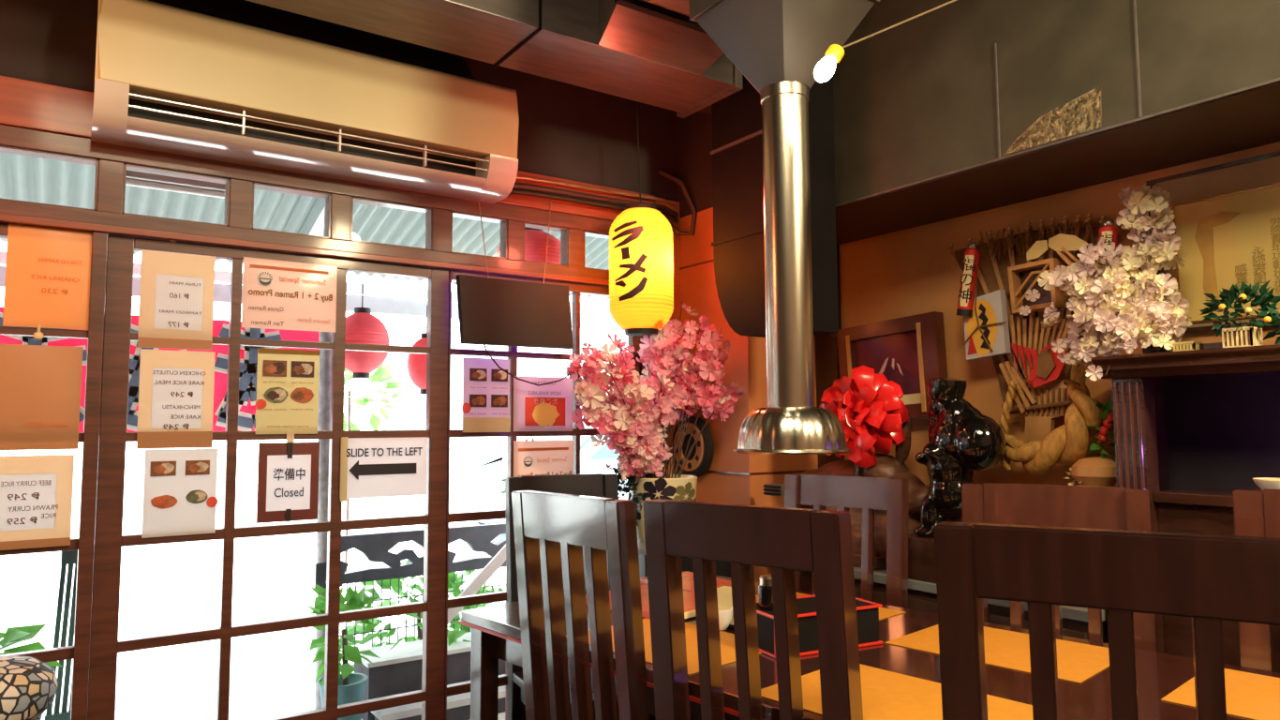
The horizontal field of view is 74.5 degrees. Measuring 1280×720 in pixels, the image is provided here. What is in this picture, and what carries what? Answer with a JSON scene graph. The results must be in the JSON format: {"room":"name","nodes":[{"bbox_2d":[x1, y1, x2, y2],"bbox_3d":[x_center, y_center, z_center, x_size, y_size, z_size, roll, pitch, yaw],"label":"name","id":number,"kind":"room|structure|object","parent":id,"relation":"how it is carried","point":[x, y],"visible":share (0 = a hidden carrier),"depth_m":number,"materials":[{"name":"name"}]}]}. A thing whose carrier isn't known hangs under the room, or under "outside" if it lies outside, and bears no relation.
{"room":"restaurant","nodes":[
{"label":"restaurant","id":0,"kind":"room"},
{"bbox_2d":[0,0,676,201],"bbox_3d":[-2.263,-1.137,2.135,6.600,0.680,0.120,3,-5,-34],"label":"wall","id":1,"kind":"structure","parent":0,"point":[567,131],"depth_m":3.25,"materials":[{"name":"paint"}]},
{"bbox_2d":[0,145,99,210],"bbox_3d":[-1.710,-0.511,2.389,0.295,0.163,0.055,3,-5,-34],"label":"window","id":2,"kind":"structure","parent":1,"relation":"in","point":[3,148],"depth_m":2.40,"materials":[{"name":"clear glass"}]},
{"bbox_2d":[121,163,230,226],"bbox_3d":[-1.422,-0.497,2.587,0.294,0.163,0.055,3,-5,-34],"label":"window","id":3,"kind":"structure","parent":1,"relation":"in","point":[126,167],"depth_m":2.59,"materials":[{"name":"clear glass"}]},
{"bbox_2d":[251,181,331,238],"bbox_3d":[-1.151,-0.484,2.773,0.253,0.163,0.055,3,-5,-34],"label":"window","id":4,"kind":"structure","parent":1,"relation":"in","point":[260,186],"depth_m":2.78,"materials":[{"name":"clear glass"}]},
{"bbox_2d":[0,213,609,286],"bbox_3d":[-2.445,-0.420,1.865,6.050,0.020,0.080,3,-5,-34],"label":"trim","id":5,"kind":"structure","parent":1,"relation":"attached to","point":[5,218],"depth_m":2.71,"materials":[{"name":"brown wood"}]},
{"bbox_2d":[90,0,519,203],"bbox_3d":[-1.023,-0.806,2.744,1.267,0.384,0.240,3,-5,-34],"label":"air conditioner","id":6,"kind":"object","parent":1,"relation":"attached to","point":[172,80],"visible":0.95,"depth_m":2.61,"materials":[{"name":"beige plastic"}]},
{"bbox_2d":[127,98,476,176],"bbox_3d":[-1.042,-0.686,2.739,1.080,0.100,0.012,3,-5,-34],"label":"vent","id":7,"kind":"object","parent":6,"relation":"attached to","point":[140,102],"depth_m":2.69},
{"bbox_2d":[509,188,678,223],"bbox_3d":[-0.202,-0.619,3.341,0.875,0.044,0.022,3,-5,-34],"label":"pipe","id":8,"kind":"object","parent":6,"relation":"attached to","point":[517,191],"visible":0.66,"depth_m":3.30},
{"bbox_2d":[512,182,678,218],"bbox_3d":[-0.203,-0.648,3.371,0.883,0.050,0.026,3,-5,-34],"label":"pipe","id":9,"kind":"object","parent":6,"relation":"attached to","point":[521,186],"visible":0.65,"depth_m":3.35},
{"bbox_2d":[516,176,677,208],"bbox_3d":[-0.203,-0.679,3.359,0.878,0.041,0.012,3,-5,-34],"label":"pipe","id":10,"kind":"object","parent":6,"relation":"attached to","point":[517,177],"visible":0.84,"depth_m":3.37,"materials":[{"name":"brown metal"}]},
{"bbox_2d":[0,124,613,280],"bbox_3d":[-2.449,-0.554,1.879,6.050,0.250,0.070,3,-5,-34],"label":"window frame","id":11,"kind":"structure","parent":1,"relation":"attached to","point":[111,157],"depth_m":2.73,"materials":[{"name":"brown wood"}]},
{"bbox_2d":[523,221,568,266],"bbox_3d":[-0.380,-0.448,3.303,0.206,0.163,0.055,3,-5,-34],"label":"window","id":12,"kind":"structure","parent":11,"relation":"in","point":[564,231],"depth_m":3.33,"materials":[{"name":"clear glass"}]},
{"bbox_2d":[0,74,654,221],"bbox_3d":[-2.447,-0.746,1.890,6.050,0.135,0.080,3,-5,-34],"label":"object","id":13,"kind":"structure","parent":1,"relation":"attached to","point":[23,103],"depth_m":2.40,"materials":[{"name":"brown wood"}]},
{"bbox_2d":[350,196,432,250],"bbox_3d":[-0.878,-0.471,2.961,0.296,0.163,0.055,3,-5,-34],"label":"window","id":14,"kind":"structure","parent":1,"relation":"in","point":[428,212],"depth_m":2.98,"materials":[{"name":"clear glass"}]},
{"bbox_2d":[450,210,507,259],"bbox_3d":[-0.610,-0.459,3.146,0.234,0.163,0.055,3,-5,-34],"label":"window","id":15,"kind":"structure","parent":1,"relation":"in","point":[503,247],"depth_m":3.18,"materials":[{"name":"clear glass"}]},
{"bbox_2d":[456,199,573,386],"bbox_3d":[-0.413,-0.262,3.174,0.587,0.722,0.050,3,-5,-34],"label":"led sign","id":16,"kind":"object","parent":1,"relation":"hanging from","point":[491,311],"visible":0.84,"depth_m":3.10,"materials":[{"name":"black"}]},
{"bbox_2d":[654,199,682,474],"bbox_3d":[0.242,0.426,3.727,0.550,2.220,0.140,3,-5,-34],"label":"wall pier","id":17,"kind":"object","parent":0,"point":[676,314],"depth_m":3.64,"materials":[{"name":"orange paint"}]},
{"bbox_2d":[675,111,713,218],"bbox_3d":[0.452,-1.000,3.652,0.400,0.750,0.450,3,-5,-34],"label":"wall","id":18,"kind":"structure","parent":0,"point":[693,131],"depth_m":3.60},
{"bbox_2d":[658,169,697,235],"bbox_3d":[0.163,-0.676,3.610,0.171,0.297,0.053,-2,-5,19],"label":"cable loop","id":19,"kind":"object","parent":18,"relation":"attached to","point":[680,182],"visible":0.86,"depth_m":3.58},
{"bbox_2d":[680,207,818,582],"bbox_3d":[0.466,0.445,3.532,0.400,2.150,0.430,3,-5,-34],"label":"wall column","id":20,"kind":"structure","parent":0,"point":[745,365],"depth_m":3.37,"materials":[{"name":"orange paint"}]},
{"bbox_2d":[672,416,714,477],"bbox_3d":[0.215,0.362,3.498,0.048,0.256,0.256,3,-5,-34],"label":"ornament","id":21,"kind":"object","parent":20,"relation":"attached to","point":[699,461],"visible":0.76,"depth_m":3.45,"materials":[{"name":"beige wood"}]},
{"bbox_2d":[832,0,1279,244],"bbox_3d":[1.737,-1.069,1.731,0.464,0.921,4.130,3,-5,-34],"label":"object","id":22,"kind":"structure","parent":0,"point":[960,108],"depth_m":2.34,"materials":[{"name":"grey metal"}]},
{"bbox_2d":[839,141,1279,520],"bbox_3d":[1.807,-0.052,2.057,0.100,3.100,4.720,3,-5,-34],"label":"wall","id":23,"kind":"structure","parent":0,"point":[908,272],"depth_m":2.96,"materials":[{"name":"beige paint"}]},
{"bbox_2d":[815,244,844,468],"bbox_3d":[0.772,0.018,3.443,0.030,0.985,0.120,3,-5,-34],"label":"trim","id":24,"kind":"structure","parent":23,"relation":"attached to","point":[826,351],"depth_m":3.43,"materials":[{"name":"brown wood"}]},
{"bbox_2d":[836,311,947,418],"bbox_3d":[0.934,0.040,3.148,0.056,0.394,0.470,3,-5,-34],"label":"picture","id":25,"kind":"object","parent":23,"relation":"attached to","point":[909,350],"visible":0.6,"depth_m":3.09,"materials":[{"name":"brown wood"}]},
{"bbox_2d":[853,329,919,377],"bbox_3d":[0.938,0.040,3.151,0.010,0.284,0.339,3,-5,-34],"label":"print","id":26,"kind":"object","parent":25,"relation":"attached to","point":[895,354],"depth_m":3.15},
{"bbox_2d":[948,213,1119,486],"bbox_3d":[1.217,-0.027,2.656,0.183,0.842,0.625,3,-5,-34],"label":"ornament","id":27,"kind":"object","parent":23,"relation":"attached to","point":[1002,304],"visible":0.8,"depth_m":2.63,"materials":[{"name":"wood"}]},
{"bbox_2d":[1020,378,1081,468],"bbox_3d":[1.278,0.201,2.615,0.020,0.277,0.188,3,-5,-34],"label":"rope","id":28,"kind":"object","parent":27,"relation":"on","point":[1047,402],"depth_m":2.63,"materials":[{"name":"fabric"}]},
{"bbox_2d":[1146,150,1279,332],"bbox_3d":[1.681,-0.318,2.135,0.030,0.445,0.715,3,-5,-34],"label":"painting","id":29,"kind":"object","parent":23,"relation":"attached to","point":[1227,218],"visible":0.84,"depth_m":2.27,"materials":[{"name":"brown wood"}]},
{"bbox_3d":[-0.919,-1.677,0.305,6.700,0.100,4.720,3,-5,-34],"label":"ceiling","id":30,"kind":"structure","parent":0,"visible":0},
{"bbox_2d":[245,0,743,118],"bbox_3d":[-1.844,-1.319,1.096,6.100,0.422,1.395,3,-5,-34],"label":"duct","id":31,"kind":"object","parent":30,"relation":"attached to","point":[647,52],"visible":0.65,"depth_m":2.68,"materials":[{"name":"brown metal"}]},
{"bbox_2d":[609,101,673,336],"bbox_3d":[0.001,-0.748,3.229,0.248,1.311,0.245,3,-5,-34],"label":"paper lantern","id":32,"kind":"object","parent":30,"relation":"hanging from","point":[641,280],"visible":1,"depth_m":3.10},
{"bbox_2d":[710,74,838,337],"bbox_3d":[0.465,-0.750,3.026,0.145,1.345,0.491,3,-5,-34],"label":"duct","id":33,"kind":"object","parent":30,"relation":"attached to","point":[737,185],"visible":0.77,"depth_m":2.99,"materials":[{"name":"metal"}]},
{"bbox_2d":[689,0,880,454],"bbox_3d":[0.355,-0.637,2.063,0.330,1.717,0.330,3,-5,-34],"label":"exhaust hood","id":34,"kind":"object","parent":30,"relation":"hanging from","point":[778,46],"visible":1,"depth_m":1.99,"materials":[{"name":"metal"}]},
{"bbox_2d":[814,0,957,82],"bbox_3d":[0.708,-0.781,1.900,0.656,0.344,0.060,0,-4,-5],"label":"light bulb","id":35,"kind":"object","parent":34,"relation":"hanging from","point":[825,68],"visible":1,"depth_m":1.86,"materials":[{"name":"beige"}]},
{"bbox_3d":[-0.903,1.314,0.074,6.700,0.100,4.720,3,-5,-34],"label":"floor","id":36,"kind":"structure","parent":0,"visible":0},
{"bbox_2d":[0,654,58,719],"bbox_3d":[-1.479,1.036,1.842,0.316,0.737,0.316,4,-6,-45],"label":"stool","id":37,"kind":"object","parent":36,"relation":"on","point":[28,685],"visible":1,"depth_m":1.85,"materials":[{"name":"tile"}]},
{"bbox_2d":[511,490,649,719],"bbox_3d":[-0.019,0.842,1.842,0.389,1.105,0.380,4,-6,-41],"label":"dining chair","id":38,"kind":"object","parent":36,"relation":"on","point":[543,520],"visible":1,"depth_m":1.75,"materials":[{"name":"brown wood"}]},
{"bbox_2d":[505,473,655,719],"bbox_3d":[-0.166,0.919,2.671,0.408,1.080,0.479,2,-5,-27],"label":"dining chair","id":39,"kind":"object","parent":36,"relation":"on","point":[594,484],"visible":0.18,"depth_m":2.81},
{"bbox_2d":[637,538,730,719],"bbox_3d":[0.101,1.087,3.175,0.475,0.820,0.427,3,-5,-34],"label":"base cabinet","id":40,"kind":"object","parent":36,"relation":"on","point":[722,569],"visible":0.09,"depth_m":3.02,"materials":[{"name":"brown wood"}]},
{"bbox_2d":[637,538,645,554],"bbox_3d":[0.094,0.689,3.213,0.475,0.020,0.410,3,-5,-34],"label":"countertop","id":41,"kind":"structure","parent":40,"relation":"on","point":[641,544],"depth_m":2.95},
{"bbox_2d":[612,466,642,525],"bbox_3d":[-0.052,0.523,3.109,0.173,0.294,0.174,-1,-4,3],"label":"plant","id":42,"kind":"object","parent":41,"relation":"on","point":[630,479],"visible":0.35,"depth_m":3.07,"materials":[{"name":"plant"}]},
{"bbox_2d":[630,474,697,541],"bbox_3d":[0.088,0.554,3.165,0.258,0.238,0.258,3,-5,-34],"label":"flower vase","id":43,"kind":"object","parent":41,"relation":"on","point":[684,487],"visible":0.41,"depth_m":3.07,"materials":[{"name":"beige ceramic"}]},
{"bbox_2d":[565,303,746,480],"bbox_3d":[0.043,0.195,3.138,0.709,0.896,0.350,2,-5,-26],"label":"arrangement","id":44,"kind":"object","parent":43,"relation":"in","point":[633,424],"visible":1,"depth_m":3.09,"materials":[{"name":"pink plant"}]},
{"bbox_2d":[642,498,863,719],"bbox_3d":[0.313,0.819,1.598,0.408,1.110,0.479,-4,-6,39],"label":"dining chair","id":45,"kind":"object","parent":36,"relation":"on","point":[785,540],"visible":1,"depth_m":1.45,"materials":[{"name":"brown wood"}]},
{"bbox_2d":[783,474,908,608],"bbox_3d":[0.525,0.906,2.553,0.433,1.080,0.479,-4,-6,42],"label":"dining chair","id":46,"kind":"object","parent":36,"relation":"on","point":[843,492],"visible":0.38,"depth_m":2.66,"materials":[{"name":"brown wood"}]},
{"bbox_2d":[458,570,1279,719],"bbox_3d":[0.586,1.009,1.748,0.908,0.750,2.208,4,-6,-42],"label":"dining table","id":47,"kind":"object","parent":36,"relation":"on","point":[496,633],"visible":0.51,"depth_m":1.75,"materials":[{"name":"brown wood"}]},
{"bbox_2d":[585,583,696,619],"bbox_3d":[0.047,0.668,2.326,0.342,0.022,0.262,-5,-6,45],"label":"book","id":48,"kind":"object","parent":47,"relation":"on","point":[689,600],"visible":0.23,"depth_m":2.27,"materials":[{"name":"paper"}]},
{"bbox_2d":[565,617,767,674],"bbox_3d":[0.072,0.650,1.946,0.310,0.002,0.420,4,-6,-42],"label":"placemat","id":49,"kind":"object","parent":47,"relation":"on","point":[727,639],"visible":0.24,"depth_m":1.90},
{"bbox_2d":[756,594,883,658],"bbox_3d":[0.388,0.604,1.930,0.292,0.088,0.162,2,-5,-25],"label":"box","id":50,"kind":"object","parent":47,"relation":"on","point":[867,611],"visible":0.31,"depth_m":1.86,"materials":[{"name":"black paint"}]},
{"bbox_2d":[758,574,773,609],"bbox_3d":[0.292,0.521,1.898,0.052,0.070,0.052,3,-5,-34],"label":"jar","id":51,"kind":"object","parent":50,"relation":"on","point":[765,588],"visible":0.58,"depth_m":1.88,"materials":[{"name":"black glass"}]},
{"bbox_2d":[760,663,1033,719],"bbox_3d":[0.462,0.615,1.518,0.310,0.002,0.420,4,-6,-42],"label":"placemat","id":52,"kind":"object","parent":47,"relation":"on","point":[886,694],"visible":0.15,"depth_m":1.53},
{"bbox_2d":[884,624,1109,683],"bbox_3d":[0.816,0.641,1.878,0.310,0.002,0.420,4,-6,-43],"label":"placemat","id":53,"kind":"object","parent":47,"relation":"on","point":[1077,662],"visible":0.51,"depth_m":1.84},
{"bbox_2d":[1160,668,1279,719],"bbox_3d":[1.195,0.607,1.468,0.310,0.002,0.420,4,-6,-42],"label":"placemat","id":54,"kind":"object","parent":47,"relation":"on","point":[1251,695],"visible":0.55,"depth_m":1.54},
{"bbox_2d":[801,565,1108,642],"bbox_3d":[0.975,1.088,2.797,0.334,0.750,1.250,3,-5,-34],"label":"sideboard","id":55,"kind":"object","parent":36,"relation":"on","point":[922,595],"visible":0.09,"depth_m":2.63,"materials":[{"name":"brown wood"}]},
{"bbox_2d":[801,416,948,569],"bbox_3d":[0.828,0.478,3.048,0.210,0.550,0.669,3,-5,-34],"label":"ornament","id":56,"kind":"object","parent":55,"relation":"on","point":[886,465],"visible":0.33,"depth_m":2.91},
{"bbox_2d":[818,365,907,467],"bbox_3d":[0.778,0.199,2.953,0.208,0.357,0.352,3,-5,-34],"label":"bow","id":57,"kind":"object","parent":56,"relation":"attached to","point":[871,413],"visible":0.92,"depth_m":2.89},
{"bbox_2d":[907,377,1005,582],"bbox_3d":[1.013,0.378,2.705,0.200,0.649,0.335,3,-5,-34],"label":"figurine","id":58,"kind":"object","parent":55,"relation":"on","point":[963,439],"visible":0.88,"depth_m":2.67,"materials":[{"name":"black ceramic"}]},
{"bbox_2d":[853,565,1107,622],"bbox_3d":[0.977,0.729,2.827,0.325,0.030,1.250,3,-5,-34],"label":"countertop","id":59,"kind":"structure","parent":55,"relation":"on","point":[1076,613],"depth_m":2.47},
{"bbox_2d":[961,482,1158,651],"bbox_3d":[0.903,0.845,1.877,0.428,1.095,0.479,-3,-5,35],"label":"dining chair","id":60,"kind":"object","parent":36,"relation":"on","point":[1052,505],"visible":0.27,"depth_m":2.06,"materials":[{"name":"brown wood"}]},
{"bbox_2d":[933,520,1279,719],"bbox_3d":[0.643,0.767,1.083,0.393,1.130,0.479,-3,-5,30],"label":"dining chair","id":61,"kind":"object","parent":36,"relation":"on","point":[1209,579],"visible":1,"depth_m":0.93,"materials":[{"name":"brown wood"}]},
{"bbox_2d":[1091,343,1279,672],"bbox_3d":[1.752,0.661,1.694,0.335,1.424,1.440,3,-5,-34],"label":"mantel","id":62,"kind":"object","parent":36,"relation":"on","point":[1195,427],"visible":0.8,"depth_m":2.20,"materials":[{"name":"brown wood"}]},
{"bbox_2d":[1037,184,1192,380],"bbox_3d":[1.272,-0.210,2.304,0.255,0.543,0.405,4,-6,-41],"label":"arrangement","id":63,"kind":"object","parent":62,"relation":"on","point":[1153,315],"visible":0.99,"depth_m":2.27,"materials":[{"name":"white plant"}]},
{"bbox_2d":[1091,343,1279,381],"bbox_3d":[1.749,-0.020,1.746,0.335,0.058,1.440,3,-5,-34],"label":"shelf","id":64,"kind":"object","parent":62,"relation":"attached to","point":[1261,363],"depth_m":2.08,"materials":[{"name":"brown wood"}]},
{"bbox_2d":[1198,279,1279,347],"bbox_3d":[1.454,-0.107,2.033,0.161,0.162,0.184,3,-5,-34],"label":"potted plant","id":65,"kind":"object","parent":62,"relation":"on","point":[1246,334],"visible":0.95,"depth_m":2.01,"materials":[{"name":"green plant"}]},
{"bbox_2d":[1232,488,1279,672],"bbox_3d":[1.276,0.801,1.439,0.428,1.110,0.479,-4,-6,41],"label":"dining chair","id":66,"kind":"object","parent":36,"relation":"on","point":[1256,512],"visible":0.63,"depth_m":1.72,"materials":[{"name":"brown wood"}]},
{"bbox_3d":[-2.120,1.406,1.954,5.230,0.020,0.100,3,-5,-34],"label":"door track","id":67,"kind":"object","parent":36,"relation":"on","visible":0},
{"bbox_2d":[0,223,88,714],"bbox_3d":[-2.017,0.507,2.098,1.092,1.794,0.040,3,-5,-34],"label":"door","id":68,"kind":"structure","parent":67,"relation":"on","point":[45,655],"depth_m":2.34,"materials":[{"name":"brown wood"}]},
{"bbox_2d":[0,454,74,550],"bbox_3d":[-1.687,0.388,2.304,0.222,0.252,0.008,3,-5,-34],"label":"menu sheet","id":69,"kind":"object","parent":68,"relation":"attached to","point":[36,491],"visible":1,"depth_m":2.32,"materials":[{"name":"beige paper"}]},
{"bbox_2d":[0,343,82,450],"bbox_3d":[-1.685,0.102,2.317,0.243,0.290,0.018,3,-5,-34],"label":"menu sheet","id":70,"kind":"object","parent":68,"relation":"attached to","point":[40,385],"visible":1,"depth_m":2.33,"materials":[{"name":"brown paper"}]},
{"bbox_2d":[2,223,92,329],"bbox_3d":[-1.666,-0.243,2.368,0.226,0.306,0.012,3,-5,-34],"label":"menu sheet","id":71,"kind":"object","parent":68,"relation":"attached to","point":[47,284],"visible":1,"depth_m":2.37,"materials":[{"name":"orange paper"}]},
{"bbox_2d":[70,231,107,719],"bbox_3d":[-1.563,0.535,2.376,0.037,1.815,0.025,3,-5,-34],"label":"trim","id":72,"kind":"structure","parent":67,"relation":"on","point":[99,242],"depth_m":2.38,"materials":[{"name":"brown wood"}]},
{"bbox_2d":[86,234,448,719],"bbox_3d":[-1.130,0.549,2.708,1.050,1.794,0.040,3,-5,-34],"label":"door","id":73,"kind":"structure","parent":67,"relation":"on","point":[105,644],"depth_m":2.66,"materials":[{"name":"brown wood"}]},
{"bbox_2d":[136,348,215,448],"bbox_3d":[-1.391,0.118,2.530,0.199,0.293,0.008,3,-5,-34],"label":"menu sheet","id":74,"kind":"object","parent":73,"relation":"attached to","point":[176,387],"visible":1,"depth_m":2.53,"materials":[{"name":"beige paper"}]},
{"bbox_2d":[137,249,215,350],"bbox_3d":[-1.400,-0.180,2.549,0.197,0.291,0.008,3,-5,-34],"label":"menu sheet","id":75,"kind":"object","parent":73,"relation":"attached to","point":[176,290],"visible":1,"depth_m":2.55,"materials":[{"name":"beige paper"}]},
{"bbox_2d":[141,447,218,537],"bbox_3d":[-1.372,0.395,2.521,0.198,0.256,0.009,3,-5,-34],"label":"menu sheet","id":76,"kind":"object","parent":73,"relation":"attached to","point":[180,484],"visible":1,"depth_m":2.52,"materials":[{"name":"paper"}]},
{"bbox_2d":[149,461,176,476],"bbox_3d":[-1.412,0.322,2.495,0.066,0.044,0.001,3,-5,-34],"label":"food picture","id":77,"kind":"object","parent":76,"relation":"attached to","point":[156,468],"depth_m":2.49},
{"bbox_2d":[255,347,320,433],"bbox_3d":[-1.133,0.102,2.709,0.192,0.272,0.009,3,-5,-34],"label":"menu sheet","id":78,"kind":"object","parent":73,"relation":"attached to","point":[287,379],"visible":1,"depth_m":2.71,"materials":[{"name":"paper"}]},
{"bbox_2d":[262,359,286,376],"bbox_3d":[-1.166,0.027,2.689,0.071,0.052,0.001,3,-5,-34],"label":"food picture","id":79,"kind":"object","parent":78,"relation":"attached to","point":[270,367],"depth_m":2.69},
{"bbox_2d":[263,386,288,402],"bbox_3d":[-1.161,0.112,2.685,0.074,0.052,0.001,3,-5,-34],"label":"food picture","id":80,"kind":"object","parent":78,"relation":"attached to","point":[271,394],"depth_m":2.69},
{"bbox_2d":[291,360,314,377],"bbox_3d":[-1.096,0.030,2.737,0.071,0.052,0.001,3,-5,-34],"label":"food picture","id":81,"kind":"object","parent":78,"relation":"attached to","point":[299,368],"depth_m":2.74},
{"bbox_2d":[256,431,319,522],"bbox_3d":[-1.123,0.372,2.695,0.184,0.285,0.009,3,-5,-34],"label":"sign","id":82,"kind":"object","parent":73,"relation":"attached to","point":[288,472],"visible":1,"depth_m":2.69,"materials":[{"name":"white paper"}]},
{"bbox_2d":[241,256,337,332],"bbox_3d":[-1.133,-0.209,2.735,0.287,0.224,0.008,3,-5,-34],"label":"sheet","id":83,"kind":"object","parent":73,"relation":"attached to","point":[277,294],"visible":1,"depth_m":2.73,"materials":[{"name":"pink paper"}]},
{"bbox_2d":[339,436,427,501],"bbox_3d":[-0.870,0.368,2.870,0.296,0.212,0.008,3,-5,-34],"label":"sign","id":84,"kind":"object","parent":73,"relation":"attached to","point":[369,467],"visible":1,"depth_m":2.87,"materials":[{"name":"white paper"}]},
{"bbox_2d":[444,270,639,719],"bbox_3d":[-0.334,0.587,3.255,0.880,1.794,0.040,3,-5,-34],"label":"sliding door","id":85,"kind":"structure","parent":67,"relation":"on","point":[575,289],"depth_m":3.13,"materials":[{"name":"brown wood"}]},
{"bbox_2d":[461,357,510,431],"bbox_3d":[-0.566,0.129,3.099,0.193,0.273,0.009,3,-5,-34],"label":"menu sheet","id":86,"kind":"object","parent":85,"relation":"attached to","point":[485,408],"visible":1,"depth_m":3.10,"materials":[{"name":"purple paper"}]},
{"bbox_2d":[513,375,572,431],"bbox_3d":[-0.368,0.169,3.233,0.255,0.209,0.008,3,-5,-34],"label":"poster","id":87,"kind":"object","parent":85,"relation":"attached to","point":[548,407],"visible":0.94,"depth_m":3.23,"materials":[{"name":"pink paper"}]},
{"bbox_2d":[524,397,565,425],"bbox_3d":[-0.362,0.198,3.231,0.174,0.108,0.001,3,-5,-34],"label":"picture","id":88,"kind":"object","parent":87,"relation":"attached to","point":[538,410],"depth_m":3.23},
{"bbox_2d":[513,439,573,476],"bbox_3d":[-0.364,0.441,3.214,0.258,0.266,0.008,3,-5,-34],"label":"sheet","id":89,"kind":"object","parent":85,"relation":"attached to","point":[530,457],"visible":0.38,"depth_m":3.21,"materials":[{"name":"pink paper"}]},
{"label":"outside","id":90,"kind":"structure","parent":0,"visible":0},
{"bbox_2d":[0,446,506,719],"bbox_3d":[-9.493,3.171,22.433,70.000,0.230,41.980,3,-5,-34],"label":"building exterior","id":91,"kind":"structure","parent":90,"point":[169,587],"depth_m":6.29,"materials":[{"name":"concrete"}]},
{"bbox_2d":[0,623,62,667],"bbox_3d":[-1.971,1.079,2.465,0.441,0.790,0.450,0,-4,-1],"label":"shrub","id":92,"kind":"object","parent":91,"relation":"on","point":[13,635],"visible":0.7,"depth_m":2.56,"materials":[{"name":"green plant"}]},
{"bbox_2d":[44,550,77,719],"bbox_3d":[-1.872,1.060,2.755,0.142,0.871,0.083,3,-5,-34],"label":"folding chair","id":93,"kind":"object","parent":91,"relation":"on","point":[68,557],"visible":0.49,"depth_m":2.76,"materials":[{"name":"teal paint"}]},
{"bbox_2d":[0,306,319,692],"bbox_3d":[-2.304,0.561,3.601,1.853,2.000,0.048,3,-5,-34],"label":"banner","id":94,"kind":"object","parent":91,"relation":"on","point":[248,354],"visible":0.18,"depth_m":3.88,"materials":[{"name":"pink fabric"}]},
{"bbox_2d":[0,151,625,330],"bbox_3d":[-1.065,0.251,4.184,7.400,2.694,2.030,3,-5,-34],"label":"awning","id":95,"kind":"object","parent":91,"relation":"on","point":[25,178],"visible":0.13,"depth_m":4.29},
{"bbox_2d":[125,170,225,198],"bbox_3d":[-1.692,-0.642,3.085,0.500,0.053,0.060,3,-5,-34],"label":"lamp","id":96,"kind":"object","parent":95,"relation":"attached to","point":[132,178],"visible":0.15,"depth_m":3.06,"materials":[{"name":"white paint"}]},
{"bbox_2d":[344,279,389,378],"bbox_3d":[-1.313,-0.149,3.977,0.257,0.470,0.257,3,-5,-34],"label":"lantern","id":97,"kind":"object","parent":95,"relation":"hanging from","point":[362,327],"visible":0.72,"depth_m":3.89,"materials":[{"name":"paper"}]},
{"bbox_2d":[406,305,427,394],"bbox_3d":[-1.052,-0.051,4.150,0.185,0.440,0.185,3,-5,-34],"label":"lantern","id":98,"kind":"object","parent":95,"relation":"hanging from","point":[416,364],"visible":0.44,"depth_m":4.07,"materials":[{"name":"paper"}]},
{"bbox_2d":[495,226,560,264],"bbox_3d":[-0.484,-0.516,3.788,0.329,0.450,0.329,3,-5,-34],"label":"lantern","id":99,"kind":"object","parent":95,"relation":"hanging from","point":[535,239],"visible":0.25,"depth_m":3.65,"materials":[{"name":"paper"}]},
{"bbox_2d":[314,199,342,709],"bbox_3d":[-1.382,0.408,3.757,0.125,2.322,0.110,3,-5,-34],"label":"metal pole","id":100,"kind":"object","parent":91,"relation":"on","point":[325,356],"visible":0.41,"depth_m":3.71,"materials":[{"name":"grey metal"}]},
{"bbox_2d":[305,580,380,719],"bbox_3d":[-1.225,1.231,3.436,0.337,0.629,0.288,-4,-6,43],"label":"shrub","id":101,"kind":"object","parent":91,"relation":"on","point":[351,686],"visible":0.54,"depth_m":3.42,"materials":[{"name":"green plant"}]},
{"bbox_2d":[318,671,367,719],"bbox_3d":[-1.212,1.425,3.433,0.191,0.240,0.191,3,-5,-34],"label":"pot","id":102,"kind":"object","parent":91,"relation":"on","point":[351,689],"depth_m":3.39,"materials":[{"name":"ceramic"}]},
{"bbox_2d":[343,360,405,571],"bbox_3d":[-2.417,0.815,7.002,0.828,2.017,0.862,-2,-5,23],"label":"shrub","id":103,"kind":"object","parent":91,"relation":"on","point":[382,374],"visible":0.34,"depth_m":7.08,"materials":[{"name":"green plant"}]},
{"bbox_2d":[339,560,491,648],"bbox_3d":[-1.150,1.298,4.281,0.932,0.624,0.457,3,-5,-34],"label":"shrub","id":104,"kind":"object","parent":91,"relation":"on","point":[451,575],"visible":0.21,"depth_m":4.26,"materials":[{"name":"green plant"}]},
{"bbox_2d":[339,522,506,672],"bbox_3d":[-0.951,1.210,4.118,1.160,0.770,0.040,3,-5,-34],"label":"fence","id":105,"kind":"object","parent":91,"relation":"on","point":[376,546],"visible":0.37,"depth_m":4.00,"materials":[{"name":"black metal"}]},
{"bbox_2d":[354,580,506,719],"bbox_3d":[-0.788,1.313,4.016,1.090,0.547,0.286,3,-5,-34],"label":"planter box","id":106,"kind":"object","parent":91,"relation":"on","point":[398,669],"visible":0.23,"depth_m":3.74,"materials":[{"name":"grey concrete"}]},
{"bbox_2d":[447,543,506,624],"bbox_3d":[-0.656,0.928,3.930,0.636,0.537,0.024,4,-6,-42],"label":"plank","id":107,"kind":"object","parent":106,"relation":"on","point":[499,558],"visible":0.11,"depth_m":3.85,"materials":[{"name":"white wood"}]},
{"bbox_2d":[370,684,505,719],"bbox_3d":[-0.658,1.520,3.795,1.070,0.100,0.180,3,-5,-34],"label":"planter box","id":108,"kind":"object","parent":91,"relation":"on","point":[458,706],"visible":0.23,"depth_m":3.60,"materials":[{"name":"grey concrete"}]},
{"bbox_2d":[448,421,628,524],"bbox_3d":[-0.180,1.378,10.241,4.187,1.369,1.784,3,-5,-34],"label":"car","id":109,"kind":"object","parent":91,"relation":"on","point":[476,488],"visible":0.14,"depth_m":9.07,"materials":[{"name":"white paint"}]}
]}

